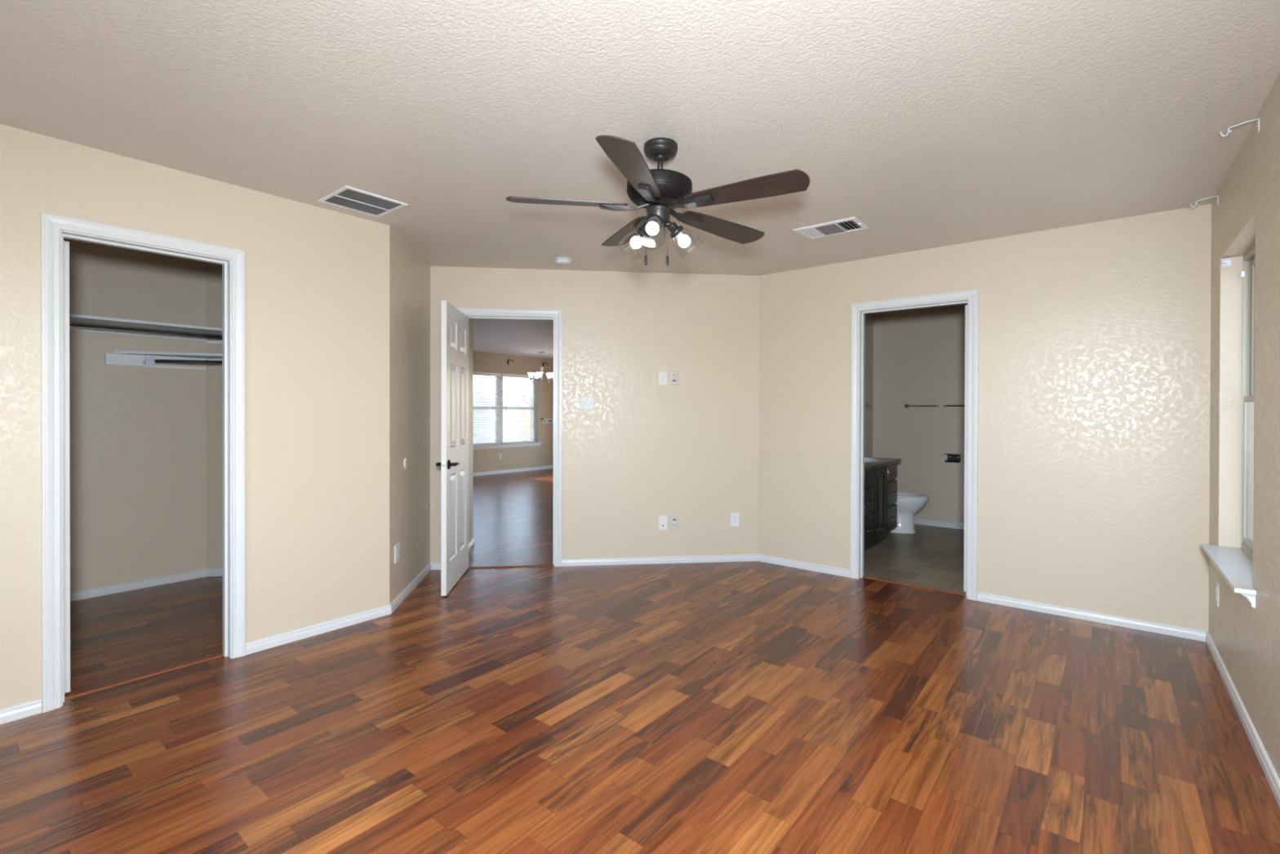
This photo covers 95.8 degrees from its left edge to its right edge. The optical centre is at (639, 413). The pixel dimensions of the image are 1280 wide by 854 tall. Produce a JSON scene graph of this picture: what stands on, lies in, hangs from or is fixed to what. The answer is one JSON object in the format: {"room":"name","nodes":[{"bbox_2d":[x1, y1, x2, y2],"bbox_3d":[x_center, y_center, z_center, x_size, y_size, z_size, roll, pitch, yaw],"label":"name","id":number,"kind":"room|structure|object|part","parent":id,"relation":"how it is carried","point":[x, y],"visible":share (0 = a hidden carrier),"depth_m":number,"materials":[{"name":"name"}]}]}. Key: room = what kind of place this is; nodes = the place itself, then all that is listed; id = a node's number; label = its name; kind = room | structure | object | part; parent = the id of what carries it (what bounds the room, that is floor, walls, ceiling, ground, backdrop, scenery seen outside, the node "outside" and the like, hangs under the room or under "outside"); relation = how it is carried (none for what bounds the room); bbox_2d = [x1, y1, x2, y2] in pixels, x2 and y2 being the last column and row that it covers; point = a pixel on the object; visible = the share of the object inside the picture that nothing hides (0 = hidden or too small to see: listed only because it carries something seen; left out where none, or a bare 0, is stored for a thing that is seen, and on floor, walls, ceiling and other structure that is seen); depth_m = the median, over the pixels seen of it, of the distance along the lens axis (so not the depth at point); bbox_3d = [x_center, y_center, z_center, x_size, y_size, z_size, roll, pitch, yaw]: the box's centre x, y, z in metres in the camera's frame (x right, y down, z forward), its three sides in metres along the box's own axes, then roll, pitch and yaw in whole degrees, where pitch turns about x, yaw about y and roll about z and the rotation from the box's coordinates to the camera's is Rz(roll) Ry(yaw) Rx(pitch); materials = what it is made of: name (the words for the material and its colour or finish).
{"room":"empty bedroom","nodes":[
{"label":"empty bedroom","id":0,"kind":"room"},
{"bbox_2d":[63,238,206,591],"bbox_3d":[-4.104,0.032,3.594,0.120,2.440,2.420,0,0,39],"label":"wall","id":1,"kind":"structure","parent":0,"point":[138,434],"depth_m":4.12,"materials":[{"name":"beige paint"}]},
{"bbox_2d":[70,568,206,601],"bbox_3d":[-4.036,1.223,3.582,0.013,0.058,2.240,0,0,39],"label":"baseboard","id":2,"kind":"structure","parent":1,"relation":"attached to","point":[104,590],"depth_m":4.13,"materials":[{"name":"white paint"}]},
{"bbox_2d":[69,313,222,340],"bbox_3d":[-3.827,-0.591,3.575,0.329,0.076,2.400,0,0,39],"label":"closet shelf","id":3,"kind":"object","parent":1,"relation":"attached to","point":[77,322],"visible":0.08,"depth_m":3.99,"materials":[{"name":"white paint"}]},
{"bbox_3d":[-3.741,-0.569,3.507,0.033,0.033,2.400,0,0,39],"label":"hanging rod","id":4,"kind":"part","parent":3,"relation":"part of","materials":[{"name":"silver metal"}]},
{"bbox_2d":[0,124,389,709],"bbox_3d":[-2.498,0.041,2.581,0.120,2.440,2.806,0,0,39],"label":"wall","id":5,"kind":"structure","parent":0,"point":[317,279],"depth_m":3.11,"materials":[{"name":"beige paint"}]},
{"bbox_2d":[0,697,41,724],"bbox_3d":[-2.896,1.234,1.987,0.013,0.058,1.176,0,0,39],"label":"baseboard","id":6,"kind":"structure","parent":5,"relation":"attached to","point":[11,713],"depth_m":2.40,"materials":[{"name":"white paint"}]},
{"bbox_2d":[40,212,245,712],"bbox_3d":[-2.292,0.205,2.730,0.017,2.110,0.741,0,0,39],"label":"trim","id":7,"kind":"structure","parent":5,"relation":"attached to","point":[51,224],"depth_m":2.48,"materials":[{"name":"white paint"}]},
{"bbox_2d":[64,653,223,699],"bbox_3d":[-2.360,1.257,2.787,0.024,0.007,0.615,0,0,39],"label":"trim","id":8,"kind":"structure","parent":5,"relation":"attached to","point":[221,655],"depth_m":2.76,"materials":[{"name":"brown wood"}]},
{"bbox_2d":[60,229,231,706],"bbox_3d":[-2.346,0.228,2.773,0.120,2.065,0.651,0,0,39],"label":"doorway","id":9,"kind":"structure","parent":5,"relation":"in","point":[226,263],"depth_m":2.98,"materials":[{"name":"white paint"}]},
{"bbox_2d":[63,240,70,693],"bbox_3d":[-2.815,0.238,2.776,0.630,2.022,0.042,0,0,39],"label":"door jamb","id":10,"kind":"structure","parent":9,"relation":"attached to","point":[66,244],"depth_m":2.59,"materials":[{"name":"grey paint"}]},
{"bbox_2d":[245,604,391,654],"bbox_3d":[-1.817,1.230,3.335,0.013,0.058,0.793,0,0,39],"label":"baseboard","id":11,"kind":"structure","parent":5,"relation":"attached to","point":[277,640],"depth_m":3.29,"materials":[{"name":"white paint"}]},
{"bbox_2d":[389,225,430,604],"bbox_3d":[-1.697,0.035,4.200,0.120,2.440,1.142,0,0,-6],"label":"wall","id":12,"kind":"structure","parent":0,"point":[409,273],"depth_m":4.07,"materials":[{"name":"beige paint"}]},
{"bbox_2d":[394,542,399,564],"bbox_3d":[-1.588,0.909,3.788,0.009,0.117,0.098,0,0,-6],"label":"power outlet","id":13,"kind":"object","parent":12,"relation":"attached to","point":[397,547],"visible":1,"depth_m":3.77,"materials":[{"name":"white plastic"}]},
{"bbox_2d":[403,457,408,469],"bbox_3d":[-1.607,0.340,3.974,0.010,0.080,0.080,0,0,-6],"label":"bumper cover","id":14,"kind":"object","parent":12,"relation":"attached to","point":[406,462],"visible":1,"depth_m":3.96,"materials":[{"name":"white plastic"}]},
{"bbox_2d":[389,562,431,613],"bbox_3d":[-1.627,1.226,4.151,0.013,0.058,1.027,0,0,-6],"label":"baseboard","id":15,"kind":"structure","parent":12,"relation":"attached to","point":[406,591],"depth_m":4.05,"materials":[{"name":"white paint"}]},
{"bbox_2d":[468,318,473,542],"bbox_3d":[-2.347,0.028,5.326,1.535,2.440,0.280,0,0,-6],"label":"wall","id":16,"kind":"structure","parent":0,"point":[470,320],"depth_m":5.43,"materials":[{"name":"beige paint"}]},
{"bbox_2d":[468,537,474,551],"bbox_3d":[-1.580,1.221,5.410,0.013,0.058,0.293,0,0,-6],"label":"baseboard","id":17,"kind":"structure","parent":16,"relation":"attached to","point":[471,543],"depth_m":5.40,"materials":[{"name":"white paint"}]},
{"bbox_2d":[205,262,759,568],"bbox_3d":[-1.163,0.034,4.764,4.492,2.440,0.138,0,0,-6],"label":"wall","id":18,"kind":"structure","parent":0,"point":[646,450],"depth_m":4.84,"materials":[{"name":"beige paint"}]},
{"bbox_2d":[104,351,222,369],"bbox_3d":[-2.986,-0.390,4.361,1.573,0.104,0.366,0,0,-16],"label":"corner shelf","id":19,"kind":"object","parent":18,"relation":"attached to","point":[126,359],"visible":0.62,"depth_m":4.17,"materials":[{"name":"white paint"}]},
{"bbox_2d":[145,355,155,364],"bbox_3d":[-3.518,-0.382,4.156,0.020,0.062,0.052,0,0,39],"label":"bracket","id":20,"kind":"object","parent":19,"relation":"attached to","point":[149,360],"depth_m":4.15,"materials":[{"name":"silver metal"}]},
{"bbox_3d":[-2.902,-0.381,4.344,1.239,0.028,0.027,0,0,-16],"label":"hanging rod","id":21,"kind":"part","parent":19,"relation":"part of","materials":[{"name":"silver metal"}]},
{"bbox_2d":[205,568,222,576],"bbox_3d":[-2.645,1.222,4.530,1.400,0.058,0.013,0,0,-6],"label":"baseboard","id":22,"kind":"structure","parent":18,"relation":"attached to","point":[210,571],"depth_m":4.46,"materials":[{"name":"white paint"}]},
{"bbox_2d":[206,340,222,343],"bbox_3d":[-2.734,-0.551,4.508,1.188,0.024,0.018,0,0,-6],"label":"cleat","id":23,"kind":"object","parent":18,"relation":"attached to","point":[207,341],"visible":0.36,"depth_m":4.44,"materials":[{"name":"white paint"}]},
{"bbox_2d":[431,561,440,569],"bbox_3d":[-1.591,1.224,4.665,0.198,0.058,0.013,0,0,-6],"label":"baseboard","id":24,"kind":"structure","parent":18,"relation":"attached to","point":[435,566],"depth_m":4.65,"materials":[{"name":"white paint"}]},
{"bbox_2d":[456,307,562,566],"bbox_3d":[-1.065,0.199,4.716,0.852,2.110,0.017,0,0,-6],"label":"trim","id":25,"kind":"structure","parent":18,"relation":"attached to","point":[557,313],"depth_m":4.75,"materials":[{"name":"white paint"}]},
{"bbox_2d":[466,315,555,565],"bbox_3d":[-1.073,0.221,4.784,0.762,2.065,0.120,0,0,-6],"label":"doorway","id":26,"kind":"structure","parent":18,"relation":"in","point":[477,317],"depth_m":4.77,"materials":[{"name":"white paint"}]},
{"bbox_2d":[435,300,468,595],"bbox_3d":[-1.373,0.234,4.321,0.148,2.022,0.744,0,0,-5],"label":"door","id":27,"kind":"structure","parent":26,"relation":"attached to","point":[454,464],"depth_m":4.19,"materials":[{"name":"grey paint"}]},
{"bbox_3d":[-1.344,0.352,3.963,0.023,0.056,0.002,0,0,-5],"label":"latch plate","id":28,"kind":"part","parent":27,"relation":"part of","materials":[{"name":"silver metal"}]},
{"bbox_3d":[-1.309,0.352,4.029,0.046,0.066,0.066,0,0,-5],"label":"handle","id":29,"kind":"part","parent":27,"relation":"part of","materials":[{"name":"black metal"}]},
{"bbox_2d":[467,564,554,568],"bbox_3d":[-1.070,1.250,4.741,0.726,0.008,0.036,0,0,-6],"label":"threshold","id":30,"kind":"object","parent":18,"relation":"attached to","point":[529,566],"depth_m":4.74,"materials":[{"name":"brown wood"}]},
{"bbox_2d":[580,395,594,410],"bbox_3d":[-0.434,-0.088,4.784,0.118,0.117,0.016,0,0,-6],"label":"light switch","id":31,"kind":"object","parent":18,"relation":"attached to","point":[587,402],"visible":1,"depth_m":4.79,"materials":[{"name":"white plastic"}]},
{"bbox_2d":[561,554,758,566],"bbox_3d":[0.185,1.227,4.861,1.666,0.058,0.013,0,0,-6],"label":"baseboard","id":32,"kind":"structure","parent":18,"relation":"attached to","point":[729,557],"depth_m":4.85,"materials":[{"name":"white paint"}]},
{"bbox_2d":[658,515,667,529],"bbox_3d":[0.193,0.913,4.861,0.075,0.124,0.012,0,0,-6],"label":"plate","id":33,"kind":"object","parent":18,"relation":"attached to","point":[663,519],"visible":1,"depth_m":4.86,"materials":[{"name":"white plastic"}]},
{"bbox_2d":[658,371,667,385],"bbox_3d":[0.193,-0.300,4.856,0.074,0.117,0.009,0,0,-7],"label":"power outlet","id":34,"kind":"object","parent":18,"relation":"attached to","point":[662,375],"visible":1,"depth_m":4.85,"materials":[{"name":"white plastic"}]},
{"bbox_2d":[670,515,678,528],"bbox_3d":[0.289,0.913,4.869,0.072,0.116,0.017,0,0,-6],"label":"outlet","id":35,"kind":"object","parent":18,"relation":"attached to","point":[673,518],"visible":1,"depth_m":4.87,"materials":[{"name":"grey plastic"}]},
{"bbox_2d":[670,370,678,384],"bbox_3d":[0.288,-0.302,4.862,0.072,0.116,0.017,0,0,-6],"label":"cable plate","id":36,"kind":"object","parent":18,"relation":"attached to","point":[673,375],"visible":1,"depth_m":4.86,"materials":[{"name":"grey plastic"}]},
{"bbox_2d":[730,512,739,526],"bbox_3d":[0.809,0.902,4.930,0.074,0.117,0.009,0,0,-6],"label":"power outlet","id":37,"kind":"object","parent":18,"relation":"attached to","point":[735,517],"visible":1,"depth_m":4.93,"materials":[{"name":"white plastic"}]},
{"bbox_2d":[473,351,553,472],"bbox_3d":[-3.927,0.000,10.575,0.150,2.440,7.600,0,0,39],"label":"wall","id":38,"kind":"structure","parent":0,"point":[517,457],"depth_m":12.27,"materials":[{"name":"beige paint"}]},
{"bbox_2d":[473,376,535,444],"bbox_3d":[-3.288,-0.105,11.428,0.060,1.445,3.130,0,0,39],"label":"window","id":39,"kind":"structure","parent":38,"relation":"in","point":[500,391],"depth_m":11.91,"materials":[{"name":"white plastic"}]},
{"bbox_3d":[-3.239,-0.118,11.485,0.045,0.060,0.920,0,0,39],"label":"sash rail","id":40,"kind":"part","parent":39,"relation":"part of","materials":[{"name":"white plastic"}]},
{"bbox_2d":[473,371,502,444],"bbox_3d":[-3.177,-0.110,11.438,0.067,1.431,1.065,0,0,39],"label":"window blind","id":41,"kind":"object","parent":39,"relation":"attached to","point":[475,373],"visible":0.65,"depth_m":11.58,"materials":[{"name":"white plastic"}]},
{"bbox_3d":[-3.183,0.594,11.444,0.050,0.023,1.059,0,0,39],"label":"rail","id":42,"kind":"part","parent":41,"relation":"part of","materials":[{"name":"white plastic"}]},
{"bbox_3d":[-2.592,-0.120,12.292,0.045,0.060,0.830,0,0,39],"label":"sash rail","id":43,"kind":"part","parent":39,"relation":"part of","materials":[{"name":"white plastic"}]},
{"bbox_2d":[501,373,536,443],"bbox_3d":[-2.546,-0.112,12.226,0.067,1.431,0.925,0,0,39],"label":"window blind","id":44,"kind":"object","parent":39,"relation":"attached to","point":[510,375],"visible":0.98,"depth_m":12.19,"materials":[{"name":"white plastic"}]},
{"bbox_3d":[-2.688,-0.089,12.014,0.004,1.350,0.004,0,0,39],"label":"ladder cord","id":45,"kind":"part","parent":44,"relation":"part of","materials":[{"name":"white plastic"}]},
{"bbox_3d":[-2.552,0.592,12.233,0.050,0.023,0.919,0,0,39],"label":"rail","id":46,"kind":"part","parent":44,"relation":"part of","materials":[{"name":"white plastic"}]},
{"bbox_3d":[-2.370,-0.090,12.411,0.004,1.350,0.004,0,0,39],"label":"ladder cord","id":47,"kind":"part","parent":44,"relation":"part of","materials":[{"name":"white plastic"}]},
{"bbox_2d":[473,441,542,449],"bbox_3d":[-3.175,0.656,11.339,0.074,0.074,3.310,0,0,39],"label":"window sill","id":48,"kind":"structure","parent":38,"relation":"attached to","point":[526,444],"depth_m":11.89,"materials":[{"name":"white paint"}]},
{"bbox_2d":[473,465,553,475],"bbox_3d":[-3.896,1.185,10.490,0.016,0.070,7.300,0,0,39],"label":"baseboard","id":49,"kind":"structure","parent":38,"relation":"attached to","point":[495,472],"depth_m":12.03,"materials":[{"name":"white paint"}]},
{"bbox_2d":[541,417,553,423],"bbox_3d":[-2.008,0.149,12.812,0.049,0.120,0.440,0,0,39],"label":"wall sign","id":50,"kind":"object","parent":38,"relation":"attached to","point":[543,420],"visible":0.92,"depth_m":12.78,"materials":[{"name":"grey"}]},
{"bbox_2d":[0,468,1279,853],"bbox_3d":[-0.703,1.286,6.107,10.720,0.084,10.550,0,0,39],"label":"floor","id":51,"kind":"structure","parent":0,"point":[753,707],"depth_m":2.36,"materials":[{"name":"laminate"}]},
{"bbox_2d":[863,457,901,551],"bbox_3d":[1.934,0.847,5.402,0.552,0.812,1.597,0,0,39],"label":"vanity cabinet","id":52,"kind":"object","parent":51,"relation":"on","point":[880,473],"visible":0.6,"depth_m":5.42,"materials":[{"name":"brown wood"}]},
{"bbox_3d":[2.004,1.025,5.118,0.020,0.225,0.360,0,0,39],"label":"drawer","id":53,"kind":"part","parent":52,"relation":"part of","materials":[{"name":"black wood"}]},
{"bbox_3d":[2.004,0.781,5.117,0.020,0.218,0.360,0,0,39],"label":"drawer","id":54,"kind":"part","parent":52,"relation":"part of","materials":[{"name":"black wood"}]},
{"bbox_3d":[2.005,0.568,5.115,0.020,0.148,0.360,0,0,39],"label":"drawer","id":55,"kind":"part","parent":52,"relation":"part of","materials":[{"name":"black wood"}]},
{"bbox_3d":[2.245,0.815,5.417,0.020,0.644,0.340,0,0,39],"label":"cabinet door","id":56,"kind":"part","parent":52,"relation":"part of","materials":[{"name":"black wood"}]},
{"bbox_2d":[864,457,901,470],"bbox_3d":[1.931,0.468,5.403,0.544,0.030,1.597,0,0,39],"label":"countertop","id":57,"kind":"structure","parent":52,"relation":"on","point":[883,461],"depth_m":5.42,"materials":[{"name":"brown stone"}]},
{"bbox_2d":[864,457,879,462],"bbox_3d":[2.156,0.528,5.680,0.350,0.174,0.531,0,0,39],"label":"sink basin","id":58,"kind":"object","parent":57,"relation":"in","point":[866,459],"depth_m":5.76,"materials":[{"name":"white ceramic"}]},
{"bbox_3d":[2.477,1.023,5.709,0.020,0.225,0.355,0,0,39],"label":"drawer","id":59,"kind":"part","parent":52,"relation":"part of","materials":[{"name":"black wood"}]},
{"bbox_3d":[2.478,0.779,5.708,0.020,0.218,0.355,0,0,39],"label":"drawer","id":60,"kind":"part","parent":52,"relation":"part of","materials":[{"name":"black wood"}]},
{"bbox_3d":[2.478,0.566,5.707,0.020,0.148,0.355,0,0,39],"label":"drawer","id":61,"kind":"part","parent":52,"relation":"part of","materials":[{"name":"black wood"}]},
{"bbox_2d":[888,491,928,533],"bbox_3d":[2.714,0.875,6.233,0.730,0.755,0.450,0,0,39],"label":"toilet","id":62,"kind":"object","parent":51,"relation":"on","point":[908,504],"visible":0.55,"depth_m":6.06,"materials":[{"name":"white ceramic"}]},
{"bbox_3d":[2.796,0.863,6.168,0.522,0.022,0.384,0,0,39],"label":"seat","id":63,"kind":"part","parent":62,"relation":"part of","materials":[{"name":"white ceramic"}]},
{"bbox_2d":[0,0,1279,359],"bbox_3d":[-0.654,-1.241,6.061,10.890,0.100,10.550,0,0,39],"label":"ceiling","id":64,"kind":"structure","parent":0,"point":[928,124],"depth_m":2.21,"materials":[{"name":"beige paint"}]},
{"bbox_2d":[317,185,408,217],"bbox_3d":[-1.540,-1.175,3.224,0.336,0.009,0.344,0,0,39],"label":"ceiling vent","id":65,"kind":"object","parent":64,"relation":"in","point":[346,197],"visible":1,"depth_m":3.21,"materials":[{"name":"white metal"}]},
{"bbox_2d":[527,351,553,383],"bbox_3d":[-1.932,-0.904,11.432,0.545,0.629,0.530,0,0,39],"label":"chandelier","id":66,"kind":"object","parent":64,"relation":"hanging from","point":[538,375],"visible":0.99,"depth_m":11.35,"materials":[{"name":"silver metal"}]},
{"bbox_3d":[-2.140,-0.759,11.355,0.150,0.102,0.150,0,0,39],"label":"lamp shade","id":67,"kind":"part","parent":66,"relation":"part of","materials":[{"name":"white glass"}]},
{"bbox_3d":[-1.944,-0.758,11.209,0.149,0.102,0.149,0,0,39],"label":"lamp shade","id":68,"kind":"part","parent":66,"relation":"part of","materials":[{"name":"white glass"}]},
{"bbox_3d":[-1.744,-0.758,11.350,0.149,0.102,0.149,0,0,39],"label":"lamp shade","id":69,"kind":"part","parent":66,"relation":"part of","materials":[{"name":"white glass"}]},
{"bbox_2d":[554,257,572,265],"bbox_3d":[-0.588,-1.162,4.433,0.142,0.041,0.142,0,0,39],"label":"smoke detector","id":70,"kind":"object","parent":64,"relation":"attached to","point":[558,260],"visible":1,"depth_m":4.39,"materials":[{"name":"white plastic"}]},
{"bbox_2d":[506,134,809,265],"bbox_3d":[0.123,-0.910,2.510,1.235,0.523,1.260,0,0,39],"label":"ceiling fan","id":71,"kind":"object","parent":64,"relation":"hanging from","point":[660,191],"visible":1,"depth_m":2.43,"materials":[{"name":"brown wood"}]},
{"bbox_3d":[-0.315,-0.915,2.504,0.525,0.006,0.138,2,11,-3],"label":"fan blade","id":72,"kind":"part","parent":71,"relation":"part of","materials":[{"name":"brown wood"}]},
{"bbox_3d":[-0.059,-0.908,2.896,0.138,0.006,0.525,-10,4,-20],"label":"fan blade","id":73,"kind":"part","parent":71,"relation":"part of","materials":[{"name":"brown wood"}]},
{"bbox_3d":[-0.022,-0.903,2.140,0.138,0.006,0.525,14,3,15],"label":"fan blade","id":74,"kind":"part","parent":71,"relation":"part of","materials":[{"name":"brown wood"}]},
{"bbox_3d":[-0.017,-0.773,2.608,0.055,0.055,0.055,0,0,39],"label":"bulb","id":75,"kind":"part","parent":71,"relation":"part of","materials":[{"name":"white glass"}]},
{"bbox_3d":[0.026,-0.764,2.529,0.002,0.148,0.002,0,0,39],"label":"pull chain","id":76,"kind":"part","parent":71,"relation":"part of","materials":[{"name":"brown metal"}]},
{"bbox_3d":[0.051,-0.769,2.402,0.054,0.055,0.055,0,0,39],"label":"bulb","id":77,"kind":"part","parent":71,"relation":"part of","materials":[{"name":"white glass"}]},
{"bbox_3d":[0.120,-0.760,2.528,0.002,0.145,0.002,0,0,39],"label":"pull chain","id":78,"kind":"part","parent":71,"relation":"part of","materials":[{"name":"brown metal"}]},
{"bbox_3d":[0.196,-0.765,2.564,0.055,0.055,0.055,0,0,39],"label":"bulb","id":79,"kind":"part","parent":71,"relation":"part of","materials":[{"name":"white glass"}]},
{"bbox_3d":[0.391,-0.891,2.773,0.525,0.006,0.138,2,-11,-39],"label":"fan blade","id":80,"kind":"part","parent":71,"relation":"part of","materials":[{"name":"brown wood"}]},
{"bbox_3d":[0.414,-0.888,2.306,0.525,0.006,0.138,2,-11,33],"label":"fan blade","id":81,"kind":"part","parent":71,"relation":"part of","materials":[{"name":"brown wood"}]},
{"bbox_2d":[791,216,868,239],"bbox_3d":[1.207,-1.167,3.669,0.396,0.015,0.260,0,0,39],"label":"ceiling vent","id":82,"kind":"object","parent":64,"relation":"in","point":[852,224],"visible":1,"depth_m":3.65,"materials":[{"name":"white metal"}]},
{"bbox_2d":[864,313,873,457],"bbox_3d":[2.696,0.033,6.887,0.120,2.440,4.879,0,0,39],"label":"wall","id":83,"kind":"structure","parent":0,"point":[868,340],"depth_m":6.76,"materials":[{"name":"beige paint"}]},
{"bbox_2d":[872,304,967,523],"bbox_3d":[4.083,0.041,5.916,3.260,2.440,0.120,0,0,39],"label":"wall","id":84,"kind":"structure","parent":0,"point":[919,354],"depth_m":6.54,"materials":[{"name":"beige paint"}]},
{"bbox_2d":[904,404,964,408],"bbox_3d":[3.285,-0.090,6.438,0.662,0.052,0.064,0,0,39],"label":"towel bar","id":85,"kind":"object","parent":84,"relation":"attached to","point":[906,406],"visible":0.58,"depth_m":6.43,"materials":[{"name":"silver metal"}]},
{"bbox_2d":[914,517,964,529],"bbox_3d":[3.991,1.224,5.906,3.140,0.072,0.016,0,0,39],"label":"baseboard","id":86,"kind":"structure","parent":84,"relation":"attached to","point":[917,521],"depth_m":6.43,"materials":[{"name":"white paint"}]},
{"bbox_2d":[944,453,960,462],"bbox_3d":[3.412,0.483,6.323,0.146,0.091,0.084,0,0,39],"label":"paper holder","id":87,"kind":"object","parent":84,"relation":"attached to","point":[956,458],"visible":1,"depth_m":6.33,"materials":[{"name":"black metal"}]},
{"bbox_3d":[3.416,0.518,6.329,0.140,0.019,0.049,0,0,39],"label":"roller arm","id":88,"kind":"part","parent":87,"relation":"part of","materials":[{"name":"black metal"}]},
{"bbox_3d":[3.442,0.482,6.346,0.128,0.090,0.011,0,0,39],"label":"plate","id":89,"kind":"part","parent":87,"relation":"part of","materials":[{"name":"black metal"}]},
{"bbox_2d":[758,204,1211,631],"bbox_3d":[2.375,0.046,3.942,3.460,2.440,0.120,0,0,39],"label":"wall","id":90,"kind":"structure","parent":0,"point":[1094,363],"depth_m":3.66,"materials":[{"name":"beige paint"}]},
{"bbox_2d":[758,554,849,577],"bbox_3d":[1.315,1.231,4.709,0.784,0.058,0.013,0,0,39],"label":"baseboard","id":91,"kind":"structure","parent":90,"relation":"attached to","point":[765,558],"depth_m":4.68,"materials":[{"name":"white paint"}]},
{"bbox_2d":[857,298,968,598],"bbox_3d":[1.999,0.231,4.243,0.764,2.065,0.120,0,0,39],"label":"doorway","id":92,"kind":"structure","parent":90,"relation":"in","point":[861,313],"depth_m":4.43,"materials":[{"name":"white paint"}]},
{"bbox_2d":[964,305,967,591],"bbox_3d":[2.534,0.243,4.356,0.043,2.022,0.740,0,0,39],"label":"door jamb","id":93,"kind":"structure","parent":92,"relation":"attached to","point":[966,306],"depth_m":4.08,"materials":[{"name":"grey paint"}]},
{"bbox_2d":[849,288,978,600],"bbox_3d":[1.956,0.209,4.190,0.854,2.110,0.017,0,0,39],"label":"trim","id":94,"kind":"structure","parent":90,"relation":"attached to","point":[972,295],"depth_m":3.98,"materials":[{"name":"white paint"}]},
{"bbox_2d":[862,576,965,595],"bbox_3d":[2.003,1.260,4.256,0.728,0.008,0.028,0,0,39],"label":"trim","id":95,"kind":"structure","parent":90,"relation":"attached to","point":[891,581],"depth_m":4.23,"materials":[{"name":"brown wood"}]},
{"bbox_2d":[977,591,1208,641],"bbox_3d":[2.729,1.240,3.577,1.126,0.058,0.013,0,0,39],"label":"baseboard","id":96,"kind":"structure","parent":90,"relation":"attached to","point":[1140,624],"depth_m":3.52,"materials":[{"name":"white paint"}]},
{"bbox_2d":[1208,72,1279,779],"bbox_3d":[1.568,0.057,1.097,0.150,2.440,5.571,0,0,39],"label":"wall","id":97,"kind":"structure","parent":0,"point":[1246,637],"depth_m":2.31,"materials":[{"name":"beige paint"}]},
{"bbox_2d":[1190,195,1218,207],"bbox_3d":[2.979,-1.115,3.056,0.109,0.054,0.014,0,0,39],"label":"curtain bracket","id":98,"kind":"object","parent":97,"relation":"attached to","point":[1217,196],"visible":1,"depth_m":3.04,"materials":[{"name":"white metal"}]},
{"bbox_2d":[1215,580,1219,606],"bbox_3d":[2.959,0.920,2.969,0.009,0.117,0.074,0,0,39],"label":"power outlet","id":99,"kind":"object","parent":97,"relation":"attached to","point":[1217,584],"visible":1,"depth_m":2.95,"materials":[{"name":"white plastic"}]},
{"bbox_2d":[1220,257,1231,266],"bbox_3d":[2.973,-0.768,2.934,0.037,0.032,0.030,0,0,39],"label":"bracket","id":100,"kind":"object","parent":97,"relation":"attached to","point":[1224,262],"visible":1,"depth_m":2.94,"materials":[{"name":"white plastic"}]},
{"bbox_2d":[1201,543,1256,608],"bbox_3d":[2.675,0.714,2.590,0.142,0.076,0.973,0,0,39],"label":"window sill","id":101,"kind":"structure","parent":97,"relation":"attached to","point":[1235,566],"depth_m":2.56,"materials":[{"name":"white paint"}]},
{"bbox_2d":[1219,118,1259,136],"bbox_3d":[2.344,-1.113,2.264,0.109,0.054,0.014,0,0,39],"label":"curtain bracket","id":102,"kind":"object","parent":97,"relation":"attached to","point":[1258,119],"visible":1,"depth_m":2.26,"materials":[{"name":"white metal"}]},
{"bbox_2d":[1205,631,1279,808],"bbox_3d":[1.495,1.248,1.145,0.013,0.058,5.351,0,0,39],"label":"baseboard","id":103,"kind":"structure","parent":97,"relation":"attached to","point":[1268,768],"depth_m":2.30,"materials":[{"name":"white paint"}]},
{"bbox_2d":[1240,242,1255,559],"bbox_3d":[2.772,-0.058,2.559,0.060,1.469,0.870,0,0,39],"label":"window","id":104,"kind":"structure","parent":97,"relation":"in","point":[1247,274],"depth_m":2.87,"materials":[{"name":"beige metal"}]},
{"bbox_3d":[2.766,0.280,2.564,0.020,0.732,0.846,0,0,39],"label":"sash","id":105,"kind":"part","parent":104,"relation":"part of","materials":[{"name":"beige metal"}]},
{"bbox_3d":[2.766,0.280,2.564,0.004,0.676,0.790,0,0,39],"label":"pane","id":106,"kind":"part","parent":104,"relation":"part of","materials":[{"name":"clear glass"}]},
{"bbox_3d":[2.786,-0.410,2.547,0.020,0.705,0.846,0,0,39],"label":"sash","id":107,"kind":"part","parent":104,"relation":"part of","materials":[{"name":"beige metal"}]},
{"bbox_3d":[2.786,-0.410,2.547,0.004,0.649,0.790,0,0,39],"label":"pane","id":108,"kind":"part","parent":104,"relation":"part of","materials":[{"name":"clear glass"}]},
{"label":"outside","id":109,"kind":"structure","parent":0,"visible":0},
{"bbox_3d":[-6.770,1.383,16.955,12.250,0.100,26.000,0,0,39],"label":"ground","id":110,"kind":"structure","parent":109,"visible":0},
{"bbox_2d":[473,388,520,443],"bbox_3d":[-3.836,0.349,15.051,1.200,2.000,1.000,0,0,39],"label":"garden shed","id":111,"kind":"object","parent":110,"relation":"on","point":[475,389],"visible":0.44,"depth_m":14.71,"materials":[{"name":"white"}]},
{"bbox_2d":[518,396,532,440],"bbox_3d":[-5.320,0.423,14.510,0.059,1.850,14.000,0,0,39],"label":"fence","id":112,"kind":"object","parent":110,"relation":"on","point":[524,397],"visible":0.02,"depth_m":16.92,"materials":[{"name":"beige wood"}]}
]}

